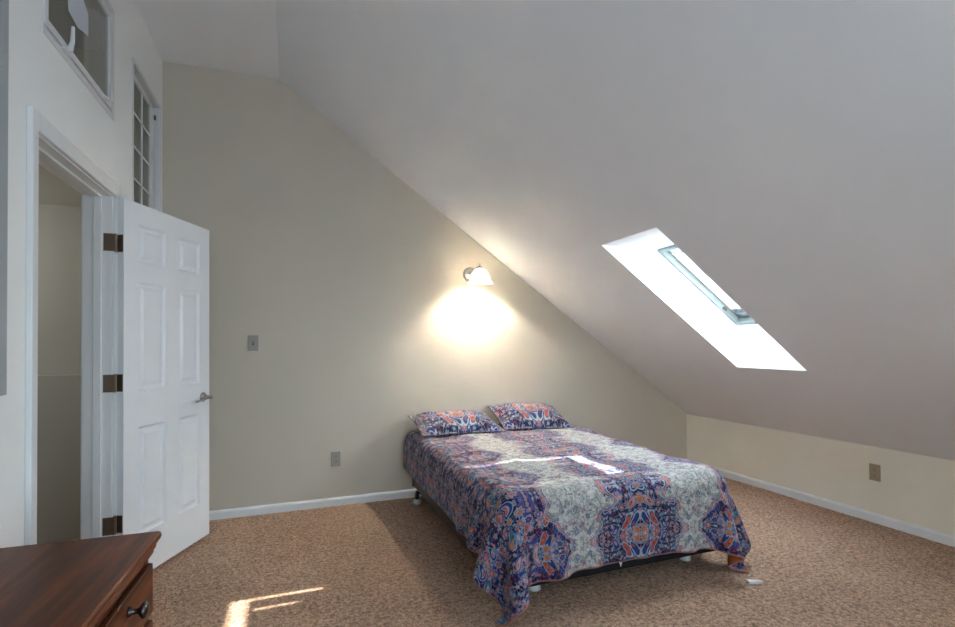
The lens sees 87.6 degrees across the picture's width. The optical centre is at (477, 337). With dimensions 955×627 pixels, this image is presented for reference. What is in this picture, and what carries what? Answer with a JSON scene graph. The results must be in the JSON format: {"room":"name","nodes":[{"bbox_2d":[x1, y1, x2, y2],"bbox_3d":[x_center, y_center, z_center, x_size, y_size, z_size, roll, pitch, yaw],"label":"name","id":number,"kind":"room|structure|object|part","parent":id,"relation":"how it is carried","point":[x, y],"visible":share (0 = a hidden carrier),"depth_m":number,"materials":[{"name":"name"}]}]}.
{"room":"bedroom","nodes":[
{"label":"bedroom","id":0,"kind":"room"},
{"bbox_2d":[37,374,80,543],"bbox_3d":[-3.184,0.789,3.137,1.810,1.080,0.120,0,-1,-20],"label":"wall","id":1,"kind":"structure","parent":0,"point":[59,396],"depth_m":3.24,"materials":[{"name":"paint"}]},
{"bbox_2d":[38,164,80,206],"bbox_3d":[-2.670,-0.954,1.702,1.780,0.080,3.220,0,-1,-20],"label":"ceiling","id":2,"kind":"structure","parent":0,"point":[52,190],"depth_m":3.08,"materials":[{"name":"paint"}]},
{"bbox_2d":[0,0,161,547],"bbox_3d":[-1.308,-0.376,0.849,0.120,3.324,5.691,0,-1,-20],"label":"wall","id":3,"kind":"structure","parent":0,"point":[39,77],"depth_m":1.77,"materials":[{"name":"beige paint"}]},
{"bbox_2d":[0,0,8,395],"bbox_3d":[-1.448,-0.597,1.288,0.122,1.550,0.595,0,-1,-20],"label":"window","id":4,"kind":"structure","parent":3,"relation":"in","point":[4,4],"depth_m":1.56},
{"bbox_2d":[24,106,120,545],"bbox_3d":[-1.788,0.252,2.149,0.158,2.110,0.953,0,-1,-20],"label":"trim","id":5,"kind":"structure","parent":3,"relation":"attached to","point":[37,124],"depth_m":1.75,"materials":[{"name":"white paint"}]},
{"bbox_2d":[39,135,112,538],"bbox_3d":[-1.785,0.279,2.138,0.124,2.055,0.855,0,-1,-20],"label":"trim","id":6,"kind":"structure","parent":3,"relation":"attached to","point":[97,264],"depth_m":2.51,"materials":[{"name":"white paint"}]},
{"bbox_2d":[42,0,113,120],"bbox_3d":[-1.783,-1.417,2.211,0.140,0.576,0.787,0,-1,-20],"label":"window","id":7,"kind":"structure","parent":3,"relation":"in","point":[81,31],"depth_m":2.26,"materials":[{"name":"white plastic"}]},
{"bbox_3d":[-1.671,-1.211,2.037,0.052,0.107,0.075,0,-1,-20],"label":"handle","id":8,"kind":"part","parent":7,"relation":"part of","materials":[{"name":"white plastic"}]},
{"bbox_3d":[-1.746,-1.407,2.192,0.004,0.432,0.683,0,-1,-20],"label":"pane","id":9,"kind":"part","parent":7,"relation":"part of","materials":[{"name":"clear glass"}]},
{"bbox_2d":[132,56,160,211],"bbox_3d":[-2.163,-1.128,3.170,0.113,1.000,0.665,0,-1,-20],"label":"window","id":10,"kind":"structure","parent":3,"relation":"in","point":[146,110],"depth_m":3.25,"materials":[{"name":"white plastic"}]},
{"bbox_3d":[-2.122,-1.126,3.119,0.003,0.855,0.480,0,-1,-20],"label":"pane","id":11,"kind":"part","parent":10,"relation":"part of","materials":[{"name":"clear glass"}]},
{"bbox_2d":[134,93,149,203],"bbox_3d":[-2.116,-1.126,3.121,0.006,0.855,0.480,0,-1,-20],"label":"grille","id":12,"kind":"object","parent":10,"relation":"attached to","point":[141,102],"depth_m":3.16,"materials":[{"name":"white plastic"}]},
{"bbox_3d":[-2.144,-1.125,3.156,0.038,0.915,0.625,0,-1,-20],"label":"sash","id":13,"kind":"part","parent":10,"relation":"part of","materials":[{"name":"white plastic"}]},
{"bbox_2d":[102,198,212,568],"bbox_3d":[-1.823,0.287,2.919,0.162,2.012,0.790,0,-1,3],"label":"door","id":14,"kind":"structure","parent":3,"relation":"in","point":[161,380],"depth_m":2.86,"materials":[{"name":"white paint"}]},
{"bbox_3d":[-1.758,0.386,3.185,0.064,0.062,0.167,0,-1,3],"label":"handle","id":15,"kind":"part","parent":14,"relation":"part of","materials":[{"name":"silver metal"}]},
{"bbox_2d":[135,0,278,79],"bbox_3d":[-0.861,-2.079,1.042,1.098,0.120,5.931,0,-1,-20],"label":"ceiling","id":16,"kind":"structure","parent":0,"point":[235,36],"depth_m":3.24,"materials":[{"name":"paint"}]},
{"bbox_2d":[38,61,686,510],"bbox_3d":[-0.962,-0.341,4.081,6.637,3.334,0.129,0,-1,-20],"label":"wall","id":17,"kind":"structure","parent":0,"point":[365,317],"depth_m":3.92,"materials":[{"name":"beige paint"}]},
{"bbox_2d":[248,335,257,350],"bbox_3d":[-1.681,0.043,3.730,0.072,0.116,0.018,0,-1,-20],"label":"light switch","id":18,"kind":"object","parent":17,"relation":"attached to","point":[252,339],"visible":1,"depth_m":3.73,"materials":[{"name":"grey plastic"}]},
{"bbox_2d":[209,488,421,520],"bbox_3d":[-0.031,1.291,4.325,4.687,0.065,0.014,0,-1,-20],"label":"baseboard","id":19,"kind":"structure","parent":17,"relation":"attached to","point":[381,496],"depth_m":3.85,"materials":[{"name":"white paint"}]},
{"bbox_2d":[331,451,339,466],"bbox_3d":[-1.118,0.959,3.929,0.072,0.116,0.009,0,-1,-20],"label":"wall outlet","id":20,"kind":"object","parent":17,"relation":"attached to","point":[335,456],"visible":1,"depth_m":3.92,"materials":[{"name":"grey plastic"}]},
{"bbox_2d":[463,263,491,284],"bbox_3d":[0.009,-0.540,4.223,0.210,0.171,0.285,0,-1,-20],"label":"wall sconce","id":21,"kind":"object","parent":17,"relation":"attached to","point":[478,276],"visible":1,"depth_m":4.16,"materials":[{"name":"white glass"}]},
{"bbox_3d":[-0.003,-0.571,4.248,0.072,0.065,0.197,0,-1,-20],"label":"arm","id":22,"kind":"part","parent":21,"relation":"part of","materials":[{"name":"silver metal"}]},
{"bbox_3d":[0.022,-0.513,4.188,0.210,0.116,0.210,0,-1,-20],"label":"lamp shade","id":23,"kind":"part","parent":21,"relation":"part of","materials":[{"name":"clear glass"}]},
{"bbox_2d":[41,477,954,626],"bbox_3d":[-0.004,1.336,1.509,6.837,0.100,6.311,0,-1,-20],"label":"floor","id":24,"kind":"structure","parent":0,"point":[394,562],"depth_m":2.68,"materials":[{"name":"beige carpet"}]},
{"bbox_2d":[0,531,161,626],"bbox_3d":[-0.870,0.880,0.716,0.532,0.796,0.980,0,-1,-18],"label":"dresser","id":25,"kind":"object","parent":24,"relation":"on","point":[101,581],"visible":1,"depth_m":1.03,"materials":[{"name":"brown wood"}]},
{"bbox_3d":[-0.662,0.608,0.792,0.014,0.122,0.915,0,-1,-18],"label":"drawer","id":26,"kind":"part","parent":25,"relation":"part of","materials":[{"name":"brown wood"}]},
{"bbox_3d":[-0.727,0.586,1.068,0.038,0.035,0.035,0,-1,-18],"label":"knob","id":27,"kind":"part","parent":25,"relation":"part of","materials":[{"name":"grey metal"}]},
{"bbox_3d":[-0.661,0.763,0.790,0.014,0.156,0.915,0,-1,-18],"label":"drawer","id":28,"kind":"part","parent":25,"relation":"part of","materials":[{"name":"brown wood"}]},
{"bbox_2d":[412,478,715,591],"bbox_3d":[0.437,1.054,3.441,1.428,0.506,1.906,0,-1,-20],"label":"bed","id":29,"kind":"object","parent":24,"relation":"on","point":[536,587],"visible":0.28,"depth_m":2.65,"materials":[{"name":"fabric"}]},
{"bbox_3d":[-0.195,1.166,3.237,0.040,0.061,1.820,0,-1,-20],"label":"rail","id":30,"kind":"part","parent":29,"relation":"part of","materials":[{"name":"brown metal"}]},
{"bbox_2d":[403,423,750,626],"bbox_3d":[0.485,1.011,3.347,1.658,0.580,2.015,0,-1,-20],"label":"comforter","id":31,"kind":"object","parent":29,"relation":"on","point":[540,505],"visible":0.93,"depth_m":2.61,"materials":[{"name":"fabric"}]},
{"bbox_2d":[407,410,505,437],"bbox_3d":[-0.172,0.684,3.979,0.692,0.190,0.451,0,-1,-22],"label":"pillow","id":32,"kind":"object","parent":31,"relation":"on","point":[440,424],"visible":0.88,"depth_m":3.85,"materials":[{"name":"fabric"}]},
{"bbox_2d":[488,403,574,430],"bbox_3d":[0.446,0.675,4.240,0.635,0.218,0.440,0,-1,-17],"label":"pillow","id":33,"kind":"object","parent":31,"relation":"on","point":[512,416],"visible":0.93,"depth_m":4.11,"materials":[{"name":"fabric"}]},
{"bbox_2d":[746,579,762,583],"bbox_3d":[1.456,1.281,2.614,0.078,0.012,0.034,0,-1,0],"label":"wedge","id":34,"kind":"object","parent":24,"relation":"on","point":[749,581],"visible":1,"depth_m":2.60,"materials":[{"name":"white plastic"}]},
{"bbox_2d":[276,0,954,460],"bbox_3d":[1.407,-0.736,1.798,4.076,3.000,5.811,0,-1,-20],"label":"ceiling","id":35,"kind":"structure","parent":0,"point":[800,154],"depth_m":2.42,"materials":[{"name":"paint"}]},
{"bbox_2d":[658,245,756,324],"bbox_3d":[1.665,-0.378,3.273,0.746,0.563,0.519,0,-1,-20],"label":"window","id":36,"kind":"structure","parent":35,"relation":"attached to","point":[673,254],"depth_m":3.46,"materials":[{"name":"white glass"}]},
{"bbox_3d":[1.632,-0.387,3.246,0.635,0.008,0.443,37,-13,-16],"label":"rail","id":37,"kind":"part","parent":36,"relation":"part of","materials":[{"name":"white plastic"}]},
{"bbox_2d":[686,414,954,535],"bbox_3d":[3.208,0.999,2.503,0.120,0.558,5.691,0,-1,-20],"label":"wall","id":38,"kind":"structure","parent":0,"point":[916,489],"depth_m":3.73,"materials":[{"name":"paint"}]},
{"bbox_2d":[687,459,954,546],"bbox_3d":[3.150,1.246,2.470,0.014,0.065,5.677,0,-1,-20],"label":"baseboard","id":39,"kind":"structure","parent":38,"relation":"attached to","point":[920,531],"depth_m":3.64,"materials":[{"name":"white paint"}]},
{"bbox_2d":[869,463,880,481],"bbox_3d":[2.776,0.944,3.481,0.009,0.116,0.072,0,-1,-20],"label":"wall outlet","id":40,"kind":"object","parent":38,"relation":"attached to","point":[874,469],"visible":1,"depth_m":3.48,"materials":[{"name":"beige plastic"}]}
]}

